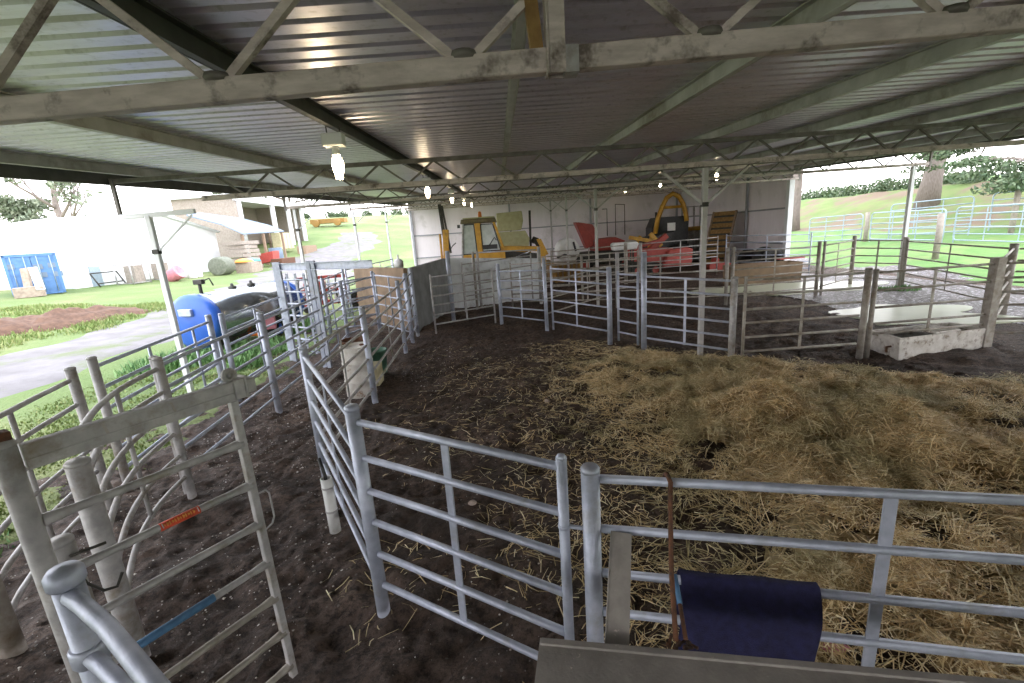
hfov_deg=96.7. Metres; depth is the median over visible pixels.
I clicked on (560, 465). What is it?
metal gate
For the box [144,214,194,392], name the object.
steel column
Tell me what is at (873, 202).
grass field
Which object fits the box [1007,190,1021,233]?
wooden post
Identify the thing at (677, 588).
tool
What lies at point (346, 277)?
rail hurdle
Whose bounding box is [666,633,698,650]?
bundle
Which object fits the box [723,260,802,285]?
trough
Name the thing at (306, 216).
bush
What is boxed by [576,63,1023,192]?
roof beam
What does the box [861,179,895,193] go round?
bush
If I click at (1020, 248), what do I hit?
rail hurdle
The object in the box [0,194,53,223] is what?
tree
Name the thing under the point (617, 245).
rail hurdle
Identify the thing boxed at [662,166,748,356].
steel column
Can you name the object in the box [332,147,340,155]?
socket
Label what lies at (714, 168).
lamp
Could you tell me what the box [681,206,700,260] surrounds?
metal rack
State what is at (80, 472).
fence post
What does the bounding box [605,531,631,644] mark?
wooden post
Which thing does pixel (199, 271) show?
container
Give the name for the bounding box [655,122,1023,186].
roof beam
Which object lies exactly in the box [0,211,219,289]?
shed
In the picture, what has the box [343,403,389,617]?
fence post
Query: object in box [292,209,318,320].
steel column
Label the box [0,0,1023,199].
roof truss
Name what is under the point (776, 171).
roof truss
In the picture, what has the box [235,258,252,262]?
cloth
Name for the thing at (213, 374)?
grass verge
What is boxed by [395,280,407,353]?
fence post
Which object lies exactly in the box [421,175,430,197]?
lamp
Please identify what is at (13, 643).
fence post
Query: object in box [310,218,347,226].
trailer
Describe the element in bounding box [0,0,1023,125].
roof truss
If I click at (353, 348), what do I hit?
drum
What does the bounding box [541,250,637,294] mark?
rail hurdle
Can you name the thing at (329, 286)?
rail hurdle
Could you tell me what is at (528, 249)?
rail hurdle
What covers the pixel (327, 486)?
holder
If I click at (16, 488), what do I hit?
gate
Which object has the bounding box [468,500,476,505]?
stone
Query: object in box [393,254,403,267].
bottle
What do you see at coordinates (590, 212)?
wall post
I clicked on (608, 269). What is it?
fence post
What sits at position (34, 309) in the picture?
grass
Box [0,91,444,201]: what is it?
beam
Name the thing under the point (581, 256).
fence post
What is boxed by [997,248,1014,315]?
rail hurdle
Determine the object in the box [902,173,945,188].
bush
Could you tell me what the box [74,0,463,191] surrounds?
roof beam
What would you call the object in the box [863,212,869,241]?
wooden post
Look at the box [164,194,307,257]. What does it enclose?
shed
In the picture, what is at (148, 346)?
rail hurdle
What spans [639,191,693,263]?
tractor
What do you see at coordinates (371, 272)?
fence post
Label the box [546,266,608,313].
rail hurdle
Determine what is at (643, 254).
fence post
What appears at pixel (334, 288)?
rail hurdle
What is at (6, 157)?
beam
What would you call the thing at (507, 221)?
box
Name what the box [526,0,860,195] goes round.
roof beam
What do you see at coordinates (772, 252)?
tyre
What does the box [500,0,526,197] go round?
roof beam
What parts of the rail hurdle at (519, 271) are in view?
rail, rail, rail, rail, rail, rail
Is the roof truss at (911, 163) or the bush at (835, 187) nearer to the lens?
the roof truss at (911, 163)
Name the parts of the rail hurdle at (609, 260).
rail, rail, rail, rail, rail, rail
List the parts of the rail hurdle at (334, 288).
rail, rail, rail, rail, rail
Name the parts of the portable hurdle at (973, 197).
rail, rail, rail, rail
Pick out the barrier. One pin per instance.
(92, 633)
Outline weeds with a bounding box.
[0,313,330,556]
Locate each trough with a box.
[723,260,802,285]
[870,322,985,359]
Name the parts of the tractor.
number plate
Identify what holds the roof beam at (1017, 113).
attached to the roof truss at (77, 47)
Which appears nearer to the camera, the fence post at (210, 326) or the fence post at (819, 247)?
the fence post at (210, 326)
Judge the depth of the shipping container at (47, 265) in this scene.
28.08 m
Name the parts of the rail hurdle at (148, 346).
rail, rail, rail, rail, rail, rail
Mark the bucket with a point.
(381, 351)
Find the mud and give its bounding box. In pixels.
[778,274,1023,325]
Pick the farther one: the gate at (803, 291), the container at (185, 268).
the container at (185, 268)
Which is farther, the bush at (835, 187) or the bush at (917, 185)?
the bush at (835, 187)
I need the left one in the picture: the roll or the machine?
the roll
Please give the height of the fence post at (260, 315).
2.017 m
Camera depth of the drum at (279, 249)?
55.46 m
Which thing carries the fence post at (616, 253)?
on the floor
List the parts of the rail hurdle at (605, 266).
rail, rail, rail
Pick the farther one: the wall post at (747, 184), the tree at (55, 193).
the tree at (55, 193)
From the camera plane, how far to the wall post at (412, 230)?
37.21 m
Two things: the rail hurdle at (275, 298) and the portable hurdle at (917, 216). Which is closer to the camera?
the rail hurdle at (275, 298)
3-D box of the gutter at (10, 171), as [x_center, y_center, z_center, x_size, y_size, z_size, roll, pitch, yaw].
[-7.844,-3.292,9.242,0.090,2.817,57.912,-4,13,-1]
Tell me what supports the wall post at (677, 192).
on the floor
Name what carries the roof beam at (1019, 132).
attached to the roof truss at (77, 47)
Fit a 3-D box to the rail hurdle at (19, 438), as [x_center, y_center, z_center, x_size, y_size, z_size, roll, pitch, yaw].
[-4.411,1.286,4.233,0.139,1.423,1.959,-10,15,-23]
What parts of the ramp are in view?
rail, rail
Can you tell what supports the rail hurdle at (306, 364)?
attached to the fence post at (351, 411)
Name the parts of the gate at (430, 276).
rail, rail, rail, rail, rail, rail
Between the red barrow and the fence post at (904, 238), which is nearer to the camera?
the fence post at (904, 238)
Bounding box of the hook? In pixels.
[69,541,123,591]
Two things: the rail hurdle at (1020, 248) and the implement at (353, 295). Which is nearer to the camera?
the rail hurdle at (1020, 248)
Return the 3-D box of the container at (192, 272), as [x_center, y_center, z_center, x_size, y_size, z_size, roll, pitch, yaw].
[-27.255,-5.838,38.810,0.672,0.880,0.672,-4,13,-1]
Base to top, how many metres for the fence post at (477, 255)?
2.447 m
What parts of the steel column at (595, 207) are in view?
post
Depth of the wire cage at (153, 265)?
37.60 m
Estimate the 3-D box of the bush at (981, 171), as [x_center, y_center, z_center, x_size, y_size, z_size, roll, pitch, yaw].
[39.523,-14.075,38.649,2.901,1.949,4.497,-4,13,-1]
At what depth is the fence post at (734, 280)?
8.99 m
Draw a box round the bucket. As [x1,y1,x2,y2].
[371,347,386,372]
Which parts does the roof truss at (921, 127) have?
post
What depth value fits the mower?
25.36 m
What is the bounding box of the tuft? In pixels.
[877,284,921,290]
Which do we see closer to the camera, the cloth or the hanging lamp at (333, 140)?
the hanging lamp at (333, 140)
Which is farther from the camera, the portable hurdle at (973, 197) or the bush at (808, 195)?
the bush at (808, 195)
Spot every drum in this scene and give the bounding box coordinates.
[268,247,283,257]
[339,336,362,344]
[339,342,376,398]
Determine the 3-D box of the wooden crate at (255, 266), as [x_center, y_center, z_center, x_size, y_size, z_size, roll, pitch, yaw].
[-26.230,-7.439,45.449,1.500,1.050,2.500,-5,13,-6]
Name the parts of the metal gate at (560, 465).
rail, rail, rail, rail, rail, rail, latch chain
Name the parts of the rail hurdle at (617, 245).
rail, rail, rail, rail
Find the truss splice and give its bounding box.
[524,0,579,78]
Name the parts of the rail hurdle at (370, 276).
rail, rail, rail, rail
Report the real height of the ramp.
3.159 m
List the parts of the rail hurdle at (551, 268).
rail, rail, rail, rail, rail, rail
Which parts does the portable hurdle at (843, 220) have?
rail, rail, rail, rail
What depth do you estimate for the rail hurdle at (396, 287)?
9.83 m
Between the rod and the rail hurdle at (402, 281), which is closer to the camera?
the rod
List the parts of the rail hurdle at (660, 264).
rail, rail, rail, rail, rail, rail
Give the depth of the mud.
15.04 m
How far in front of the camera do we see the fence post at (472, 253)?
18.05 m
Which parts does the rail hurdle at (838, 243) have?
rail, rail, rail, rail, rail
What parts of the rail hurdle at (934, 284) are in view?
rail, rail, rail, rail, rail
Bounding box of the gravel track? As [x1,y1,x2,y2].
[0,232,382,397]
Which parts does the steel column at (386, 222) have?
post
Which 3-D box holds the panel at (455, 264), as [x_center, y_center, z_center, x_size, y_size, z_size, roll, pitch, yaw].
[-0.724,-2.634,19.480,4.000,2.198,0.140,-8,14,-18]
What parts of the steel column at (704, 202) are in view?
post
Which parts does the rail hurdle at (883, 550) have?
rail, rail, rail, rail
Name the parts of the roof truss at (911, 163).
post, post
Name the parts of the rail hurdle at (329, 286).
rail, rail, rail, rail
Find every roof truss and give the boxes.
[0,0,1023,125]
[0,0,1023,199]
[108,117,1023,214]
[282,151,932,210]
[348,168,800,210]
[384,179,724,210]
[405,188,682,210]
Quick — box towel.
[676,569,822,661]
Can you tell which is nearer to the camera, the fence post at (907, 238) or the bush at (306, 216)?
the fence post at (907, 238)
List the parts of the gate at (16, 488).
hinge post, rail, rail, rail, rail, rail, rail, handle, rail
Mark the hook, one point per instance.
(104, 542)
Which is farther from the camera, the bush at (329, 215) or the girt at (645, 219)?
the bush at (329, 215)
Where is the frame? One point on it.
(90, 274)
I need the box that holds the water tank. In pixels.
[170,278,303,349]
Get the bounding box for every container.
[0,252,65,296]
[181,265,191,277]
[187,268,197,278]
[196,268,202,276]
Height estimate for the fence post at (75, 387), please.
1.947 m
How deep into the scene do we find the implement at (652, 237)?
27.94 m
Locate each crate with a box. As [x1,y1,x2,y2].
[235,261,262,272]
[554,261,580,282]
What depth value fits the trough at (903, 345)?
9.10 m
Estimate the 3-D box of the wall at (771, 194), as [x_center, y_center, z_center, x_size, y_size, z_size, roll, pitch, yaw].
[14.159,-8.271,30.567,0.019,5.998,14.650,-4,13,-1]
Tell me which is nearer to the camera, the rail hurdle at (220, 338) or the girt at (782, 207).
the rail hurdle at (220, 338)
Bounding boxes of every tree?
[0,178,103,217]
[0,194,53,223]
[262,197,316,202]
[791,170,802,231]
[900,147,1023,195]
[912,156,946,209]
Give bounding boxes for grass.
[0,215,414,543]
[0,300,173,352]
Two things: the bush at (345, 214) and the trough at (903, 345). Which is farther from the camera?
the bush at (345, 214)
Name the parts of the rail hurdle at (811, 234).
rail, rail, rail, rail, rail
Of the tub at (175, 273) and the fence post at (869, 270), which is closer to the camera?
the fence post at (869, 270)
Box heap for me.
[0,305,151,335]
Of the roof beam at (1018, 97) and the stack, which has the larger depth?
the stack
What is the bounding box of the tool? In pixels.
[674,574,687,640]
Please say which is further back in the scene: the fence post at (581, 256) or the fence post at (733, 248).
the fence post at (581, 256)
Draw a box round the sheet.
[28,267,44,289]
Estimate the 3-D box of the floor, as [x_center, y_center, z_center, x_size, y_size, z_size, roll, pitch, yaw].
[5.710,0.645,8.116,26.450,0.220,63.200,-4,13,-1]
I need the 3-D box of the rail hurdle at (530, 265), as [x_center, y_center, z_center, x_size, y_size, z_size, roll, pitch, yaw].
[-0.498,-2.425,18.327,3.627,1.936,0.063,-15,17,-39]
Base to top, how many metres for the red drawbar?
0.680 m
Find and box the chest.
[271,257,295,263]
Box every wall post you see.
[409,211,416,265]
[589,198,591,250]
[676,192,677,215]
[743,177,749,248]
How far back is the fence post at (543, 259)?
13.22 m
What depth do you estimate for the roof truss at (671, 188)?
36.62 m
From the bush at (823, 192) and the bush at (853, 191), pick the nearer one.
the bush at (853, 191)
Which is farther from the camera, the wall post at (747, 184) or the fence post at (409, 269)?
the wall post at (747, 184)
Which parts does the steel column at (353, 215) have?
post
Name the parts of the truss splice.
channel post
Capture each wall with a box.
[408,184,680,266]
[681,165,793,263]
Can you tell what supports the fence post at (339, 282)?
on the floor
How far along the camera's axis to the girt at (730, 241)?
25.28 m
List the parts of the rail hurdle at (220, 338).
rail, rail, rail, rail, rail, rail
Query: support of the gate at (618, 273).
on the floor
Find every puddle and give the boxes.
[691,281,888,295]
[828,304,1023,325]
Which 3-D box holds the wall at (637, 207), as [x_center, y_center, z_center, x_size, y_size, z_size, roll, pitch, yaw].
[2.847,-9.157,37.590,22.300,5.998,0.019,-4,13,-1]
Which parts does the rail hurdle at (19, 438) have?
rail, rail, rail, rail, rail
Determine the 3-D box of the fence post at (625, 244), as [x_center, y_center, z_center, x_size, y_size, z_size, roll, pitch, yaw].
[5.724,-3.842,22.885,0.183,2.197,0.183,-4,13,-1]
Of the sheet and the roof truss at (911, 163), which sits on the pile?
the sheet
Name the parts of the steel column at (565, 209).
post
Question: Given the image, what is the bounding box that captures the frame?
[89,271,126,286]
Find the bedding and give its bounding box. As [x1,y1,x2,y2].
[323,338,1023,682]
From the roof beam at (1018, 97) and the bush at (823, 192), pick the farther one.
the bush at (823, 192)
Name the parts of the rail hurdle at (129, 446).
rail, rail, rail, rail, rail, rail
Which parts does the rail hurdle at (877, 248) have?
rail, rail, rail, rail, rail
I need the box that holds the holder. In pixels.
[320,475,340,533]
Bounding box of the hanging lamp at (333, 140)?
[320,125,345,179]
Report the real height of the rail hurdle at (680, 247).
1.986 m
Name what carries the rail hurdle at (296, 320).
attached to the fence post at (260, 315)
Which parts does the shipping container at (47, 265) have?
door, door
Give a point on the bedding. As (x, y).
(896, 431)
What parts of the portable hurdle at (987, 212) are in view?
rail, rail, rail, rail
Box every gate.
[0,368,297,682]
[272,260,372,367]
[356,419,582,659]
[373,273,410,339]
[429,268,495,333]
[617,271,638,344]
[740,272,864,355]
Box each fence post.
[0,575,27,658]
[50,533,112,656]
[63,366,114,509]
[63,456,150,656]
[85,356,134,491]
[148,355,185,493]
[151,356,196,499]
[204,314,222,382]
[218,313,242,401]
[256,311,282,413]
[298,345,328,476]
[320,278,331,334]
[338,281,349,337]
[340,269,350,318]
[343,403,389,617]
[358,306,377,403]
[370,271,379,330]
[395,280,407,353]
[403,273,414,342]
[408,268,419,336]
[445,251,455,320]
[471,252,478,309]
[476,251,482,306]
[496,264,503,324]
[537,247,542,303]
[541,258,548,330]
[580,255,583,298]
[580,462,603,642]
[606,267,612,344]
[615,252,619,307]
[624,243,627,283]
[639,243,641,282]
[641,251,646,350]
[724,247,729,304]
[728,276,737,356]
[729,247,735,303]
[813,241,821,295]
[819,241,826,294]
[848,236,856,283]
[855,267,872,359]
[864,269,879,357]
[897,237,905,285]
[900,237,909,285]
[978,257,1007,346]
[998,243,1019,314]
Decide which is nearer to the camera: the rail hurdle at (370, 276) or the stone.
the stone
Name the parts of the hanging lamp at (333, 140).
bulb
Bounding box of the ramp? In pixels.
[706,210,737,261]
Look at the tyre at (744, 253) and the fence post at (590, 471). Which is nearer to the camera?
the fence post at (590, 471)
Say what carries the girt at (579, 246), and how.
attached to the wall post at (677, 192)
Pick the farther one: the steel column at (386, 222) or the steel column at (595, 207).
the steel column at (386, 222)
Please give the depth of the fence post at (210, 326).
8.67 m
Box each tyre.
[737,249,753,263]
[752,246,770,262]
[761,250,783,260]
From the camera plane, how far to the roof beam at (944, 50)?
5.46 m
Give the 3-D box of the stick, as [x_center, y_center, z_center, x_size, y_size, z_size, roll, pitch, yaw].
[-1.848,1.516,4.546,0.091,0.764,0.037,4,15,30]
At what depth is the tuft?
16.06 m
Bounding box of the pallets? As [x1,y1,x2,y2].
[271,233,293,248]
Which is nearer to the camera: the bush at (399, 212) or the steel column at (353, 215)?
the steel column at (353, 215)
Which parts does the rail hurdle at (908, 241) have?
rail, rail, rail, rail, rail, rail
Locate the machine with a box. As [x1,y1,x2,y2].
[573,204,628,273]
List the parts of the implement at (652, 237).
frame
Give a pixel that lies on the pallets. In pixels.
(276, 237)
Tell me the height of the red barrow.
1.393 m
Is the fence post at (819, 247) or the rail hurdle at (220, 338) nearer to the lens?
the rail hurdle at (220, 338)
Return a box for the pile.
[12,268,46,298]
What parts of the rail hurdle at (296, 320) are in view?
rail, rail, rail, rail, rail, rail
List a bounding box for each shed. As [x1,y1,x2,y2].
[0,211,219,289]
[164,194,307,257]
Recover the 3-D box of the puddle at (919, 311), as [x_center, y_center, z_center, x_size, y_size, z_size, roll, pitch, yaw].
[11.017,-0.739,12.350,3.760,0.060,3.090,-4,13,-1]
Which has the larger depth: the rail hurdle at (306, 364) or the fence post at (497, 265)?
the fence post at (497, 265)
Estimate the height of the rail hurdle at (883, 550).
1.656 m
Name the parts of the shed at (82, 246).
door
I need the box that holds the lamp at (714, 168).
[713,167,719,176]
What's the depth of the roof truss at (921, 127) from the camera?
8.89 m
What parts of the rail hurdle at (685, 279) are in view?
rail, rail, rail, rail, rail, rail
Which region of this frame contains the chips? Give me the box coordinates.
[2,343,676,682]
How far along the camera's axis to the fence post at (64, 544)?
2.58 m
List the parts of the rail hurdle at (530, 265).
rail, rail, rail, rail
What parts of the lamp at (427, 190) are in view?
bulb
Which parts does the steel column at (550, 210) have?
post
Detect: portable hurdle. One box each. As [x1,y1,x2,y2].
[808,213,863,243]
[869,209,946,242]
[888,196,974,238]
[952,203,1023,242]
[987,191,1023,230]
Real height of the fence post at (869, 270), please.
1.947 m
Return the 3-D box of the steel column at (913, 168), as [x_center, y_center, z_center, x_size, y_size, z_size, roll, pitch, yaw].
[14.341,-4.044,16.589,0.120,4.435,0.120,-4,13,-1]
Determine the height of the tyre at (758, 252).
1.231 m
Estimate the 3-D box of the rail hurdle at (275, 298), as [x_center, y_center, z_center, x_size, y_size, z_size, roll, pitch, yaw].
[-5.757,-0.115,10.367,0.048,1.476,2.786,-5,13,-4]
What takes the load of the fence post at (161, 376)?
on the floor
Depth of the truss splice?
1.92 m
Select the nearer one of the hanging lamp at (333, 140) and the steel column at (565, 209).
the hanging lamp at (333, 140)
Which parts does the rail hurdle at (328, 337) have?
rail, rail, rail, rail, rail, rail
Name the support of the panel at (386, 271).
on the floor
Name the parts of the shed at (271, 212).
post, post, post, post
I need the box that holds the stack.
[222,241,263,269]
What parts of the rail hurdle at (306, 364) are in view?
rail, rail, rail, rail, rail, rail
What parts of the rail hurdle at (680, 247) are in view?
rail, rail, rail, rail, rail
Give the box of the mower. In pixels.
[628,233,692,276]
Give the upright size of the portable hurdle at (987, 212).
2.095 m
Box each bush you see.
[303,212,311,218]
[324,210,335,217]
[339,210,349,216]
[364,209,372,215]
[393,208,403,214]
[801,188,820,199]
[812,185,834,198]
[826,184,857,197]
[833,183,868,196]
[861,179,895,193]
[872,177,907,191]
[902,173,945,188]
[942,168,967,184]
[951,164,1012,183]
[992,160,1023,179]
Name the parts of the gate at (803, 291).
rail, rail, rail, rail, rail, rail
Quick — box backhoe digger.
[438,204,563,282]
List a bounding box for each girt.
[414,219,649,236]
[417,246,583,258]
[695,207,784,216]
[730,241,782,243]
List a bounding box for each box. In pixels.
[373,361,383,385]
[496,210,538,245]
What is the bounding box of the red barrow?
[260,251,279,263]
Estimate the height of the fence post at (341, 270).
2.227 m
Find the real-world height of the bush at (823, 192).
2.000 m
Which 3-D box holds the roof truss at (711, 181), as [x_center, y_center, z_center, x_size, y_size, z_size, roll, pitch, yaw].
[3.003,-9.605,29.879,22.790,0.570,0.070,-4,13,-1]
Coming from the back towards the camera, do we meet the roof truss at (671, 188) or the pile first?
the roof truss at (671, 188)
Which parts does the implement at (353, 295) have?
frame, tank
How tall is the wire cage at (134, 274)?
1.539 m
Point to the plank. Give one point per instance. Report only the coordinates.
(559, 660)
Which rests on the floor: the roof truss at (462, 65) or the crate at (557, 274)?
the crate at (557, 274)
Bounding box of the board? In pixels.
[776,255,804,259]
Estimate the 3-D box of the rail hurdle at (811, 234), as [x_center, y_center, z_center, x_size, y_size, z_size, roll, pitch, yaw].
[12.490,-4.339,22.343,3.688,2.036,0.064,4,16,31]
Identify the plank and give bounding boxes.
[535,638,1023,682]
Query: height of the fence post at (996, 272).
1.950 m
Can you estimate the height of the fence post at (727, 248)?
2.097 m
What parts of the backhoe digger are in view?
dipper arm, panel, loader arm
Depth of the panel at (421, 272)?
16.03 m
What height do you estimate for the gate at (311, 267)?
2.740 m
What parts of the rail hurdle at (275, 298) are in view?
rail, rail, rail, rail, rail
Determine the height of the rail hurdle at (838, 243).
1.486 m
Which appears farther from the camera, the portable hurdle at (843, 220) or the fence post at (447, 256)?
the portable hurdle at (843, 220)
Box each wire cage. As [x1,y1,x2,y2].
[112,263,151,284]
[141,260,173,280]
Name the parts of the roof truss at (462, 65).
weld plate, weld plate, weld plate, weld plate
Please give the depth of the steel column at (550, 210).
30.18 m
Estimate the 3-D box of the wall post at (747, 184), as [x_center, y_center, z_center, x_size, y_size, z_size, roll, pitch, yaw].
[14.110,-7.232,27.445,0.120,5.232,0.120,-4,13,-1]
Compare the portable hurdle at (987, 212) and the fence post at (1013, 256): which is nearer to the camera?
the fence post at (1013, 256)
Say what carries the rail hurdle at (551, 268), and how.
attached to the fence post at (608, 269)
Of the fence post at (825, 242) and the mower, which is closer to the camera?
the fence post at (825, 242)
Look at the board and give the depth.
21.20 m
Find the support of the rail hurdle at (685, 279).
attached to the fence post at (734, 280)
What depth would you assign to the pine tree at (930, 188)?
36.51 m
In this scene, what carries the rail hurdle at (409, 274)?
attached to the fence post at (404, 274)
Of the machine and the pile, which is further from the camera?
the machine
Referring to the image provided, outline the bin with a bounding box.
[297,245,316,253]
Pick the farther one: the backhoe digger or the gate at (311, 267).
the backhoe digger
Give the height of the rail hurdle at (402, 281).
1.608 m
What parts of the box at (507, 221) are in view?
spout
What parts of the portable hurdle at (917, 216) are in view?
rail, rail, rail, rail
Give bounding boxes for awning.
[186,213,286,264]
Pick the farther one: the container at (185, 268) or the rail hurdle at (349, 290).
the container at (185, 268)
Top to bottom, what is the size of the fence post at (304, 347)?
1.907 m
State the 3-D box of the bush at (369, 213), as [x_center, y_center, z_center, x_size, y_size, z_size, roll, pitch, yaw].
[-52.236,-46.436,165.392,3.677,3.331,3.008,-4,13,-1]
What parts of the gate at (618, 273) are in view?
rail, rail, rail, rail, rail, rail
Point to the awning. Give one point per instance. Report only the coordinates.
(242, 226)
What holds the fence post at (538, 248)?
on the floor
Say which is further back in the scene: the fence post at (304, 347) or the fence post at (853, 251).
the fence post at (853, 251)
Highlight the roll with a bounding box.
[208,256,235,275]
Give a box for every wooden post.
[605,531,631,644]
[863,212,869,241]
[931,213,944,259]
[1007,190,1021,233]
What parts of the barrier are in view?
post, rail, rail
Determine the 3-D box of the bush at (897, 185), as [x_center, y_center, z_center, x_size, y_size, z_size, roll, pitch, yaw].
[39.998,-16.370,48.026,3.015,2.068,4.485,-4,13,-1]
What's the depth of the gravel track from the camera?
15.09 m
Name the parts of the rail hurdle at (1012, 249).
rail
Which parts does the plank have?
plate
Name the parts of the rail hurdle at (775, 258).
rail, rail, rail, rail, rail, rail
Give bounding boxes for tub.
[166,265,185,281]
[610,241,637,279]
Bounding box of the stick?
[317,458,327,479]
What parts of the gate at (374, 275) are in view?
rail, rail, rail, rail, rail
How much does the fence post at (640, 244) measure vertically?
2.147 m
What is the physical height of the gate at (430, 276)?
1.836 m
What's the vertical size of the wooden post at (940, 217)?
2.307 m
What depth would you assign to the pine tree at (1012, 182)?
25.38 m
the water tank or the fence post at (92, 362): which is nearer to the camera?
the fence post at (92, 362)
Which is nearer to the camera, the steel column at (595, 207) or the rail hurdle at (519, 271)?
the rail hurdle at (519, 271)
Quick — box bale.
[554,238,579,260]
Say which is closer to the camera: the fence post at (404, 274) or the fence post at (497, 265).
the fence post at (404, 274)
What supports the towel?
hanging from the rail hurdle at (883, 550)
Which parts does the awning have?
post, post, post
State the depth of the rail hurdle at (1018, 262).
8.99 m
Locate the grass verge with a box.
[0,346,319,534]
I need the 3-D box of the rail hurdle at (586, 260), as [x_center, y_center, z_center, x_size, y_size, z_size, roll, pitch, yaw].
[1.828,-2.170,17.009,3.932,1.736,0.063,0,14,17]
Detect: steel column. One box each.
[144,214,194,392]
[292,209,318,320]
[351,210,369,259]
[384,211,397,266]
[537,199,562,260]
[549,195,582,283]
[571,188,619,304]
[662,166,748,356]
[782,180,794,260]
[896,166,916,284]
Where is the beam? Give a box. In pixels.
[117,209,195,219]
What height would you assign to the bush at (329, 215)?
3.462 m
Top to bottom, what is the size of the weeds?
0.708 m
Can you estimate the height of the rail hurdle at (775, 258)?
1.756 m
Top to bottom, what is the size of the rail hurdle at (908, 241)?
1.676 m
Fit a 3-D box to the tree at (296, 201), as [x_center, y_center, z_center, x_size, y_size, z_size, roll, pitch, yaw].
[-48.170,-33.808,97.254,15.860,20.404,14.948,-4,13,-1]
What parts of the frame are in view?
rail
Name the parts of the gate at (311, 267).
frame post, frame post, rail, rail, rail, frame post, frame post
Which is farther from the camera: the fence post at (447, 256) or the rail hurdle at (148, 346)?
the fence post at (447, 256)
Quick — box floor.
[0,260,1023,682]
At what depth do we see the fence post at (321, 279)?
14.22 m
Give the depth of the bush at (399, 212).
169.98 m
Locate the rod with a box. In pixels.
[662,472,678,641]
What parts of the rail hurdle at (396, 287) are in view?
rail, rail, rail, rail, rail, rail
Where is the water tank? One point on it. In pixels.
(191, 309)
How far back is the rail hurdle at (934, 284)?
8.98 m
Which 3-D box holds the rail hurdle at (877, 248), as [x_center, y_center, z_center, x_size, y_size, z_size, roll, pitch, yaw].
[13.680,-3.076,17.057,0.048,1.490,1.394,-13,16,-33]
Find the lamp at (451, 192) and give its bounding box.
[448,190,453,202]
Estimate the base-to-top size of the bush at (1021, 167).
1.985 m
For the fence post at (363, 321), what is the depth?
8.25 m
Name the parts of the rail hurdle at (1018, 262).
rail, rail, rail, rail, rail, rail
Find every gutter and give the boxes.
[0,163,404,204]
[797,135,1023,169]
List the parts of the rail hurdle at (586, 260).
rail, rail, rail, rail, rail, rail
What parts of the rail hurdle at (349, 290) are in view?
rail, rail, rail, rail, rail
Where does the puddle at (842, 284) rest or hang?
on the floor
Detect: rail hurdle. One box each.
[0,379,98,611]
[79,367,186,588]
[98,321,219,466]
[163,320,275,467]
[224,296,289,376]
[265,297,327,394]
[286,272,347,346]
[300,350,369,568]
[308,314,372,453]
[321,285,347,353]
[325,276,374,329]
[342,276,377,333]
[344,258,393,315]
[365,286,404,384]
[399,278,411,339]
[407,273,416,330]
[460,253,533,311]
[478,249,535,252]
[499,269,544,320]
[509,258,614,306]
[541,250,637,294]
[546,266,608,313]
[549,266,606,331]
[550,245,624,285]
[600,474,1023,666]
[620,253,724,299]
[643,236,718,275]
[646,276,730,350]
[725,233,812,273]
[731,246,817,294]
[819,240,853,286]
[853,240,902,279]
[872,263,993,334]
[902,239,1008,297]
[994,261,1023,333]
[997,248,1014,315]
[1011,248,1023,294]
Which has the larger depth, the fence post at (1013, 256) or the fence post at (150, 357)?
the fence post at (1013, 256)
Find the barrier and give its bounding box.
[41,560,170,682]
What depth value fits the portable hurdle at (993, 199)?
26.01 m
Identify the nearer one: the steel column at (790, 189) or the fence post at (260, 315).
the fence post at (260, 315)
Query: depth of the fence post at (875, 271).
8.95 m
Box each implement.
[284,274,358,312]
[628,232,662,271]
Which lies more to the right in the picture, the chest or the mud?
the mud
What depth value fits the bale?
25.20 m
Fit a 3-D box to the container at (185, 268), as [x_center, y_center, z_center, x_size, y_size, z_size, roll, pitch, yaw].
[-28.079,-6.071,39.350,0.840,1.100,0.840,-4,13,-1]
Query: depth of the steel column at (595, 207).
16.22 m
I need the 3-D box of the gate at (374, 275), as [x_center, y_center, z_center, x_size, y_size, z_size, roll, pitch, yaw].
[-3.672,-1.119,13.861,0.064,1.896,2.268,-14,17,-36]
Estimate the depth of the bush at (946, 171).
41.45 m
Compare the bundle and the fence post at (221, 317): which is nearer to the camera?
the bundle
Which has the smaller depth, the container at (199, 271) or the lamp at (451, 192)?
the lamp at (451, 192)
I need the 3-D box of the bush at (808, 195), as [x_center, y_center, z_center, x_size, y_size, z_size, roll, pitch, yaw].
[41.591,-20.332,63.427,2.888,2.104,4.180,-4,13,-1]
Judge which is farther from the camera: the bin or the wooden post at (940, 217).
the bin
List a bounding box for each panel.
[353,267,413,329]
[407,258,450,331]
[450,258,538,307]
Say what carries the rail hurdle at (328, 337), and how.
attached to the fence post at (363, 321)
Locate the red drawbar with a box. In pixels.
[706,258,730,269]

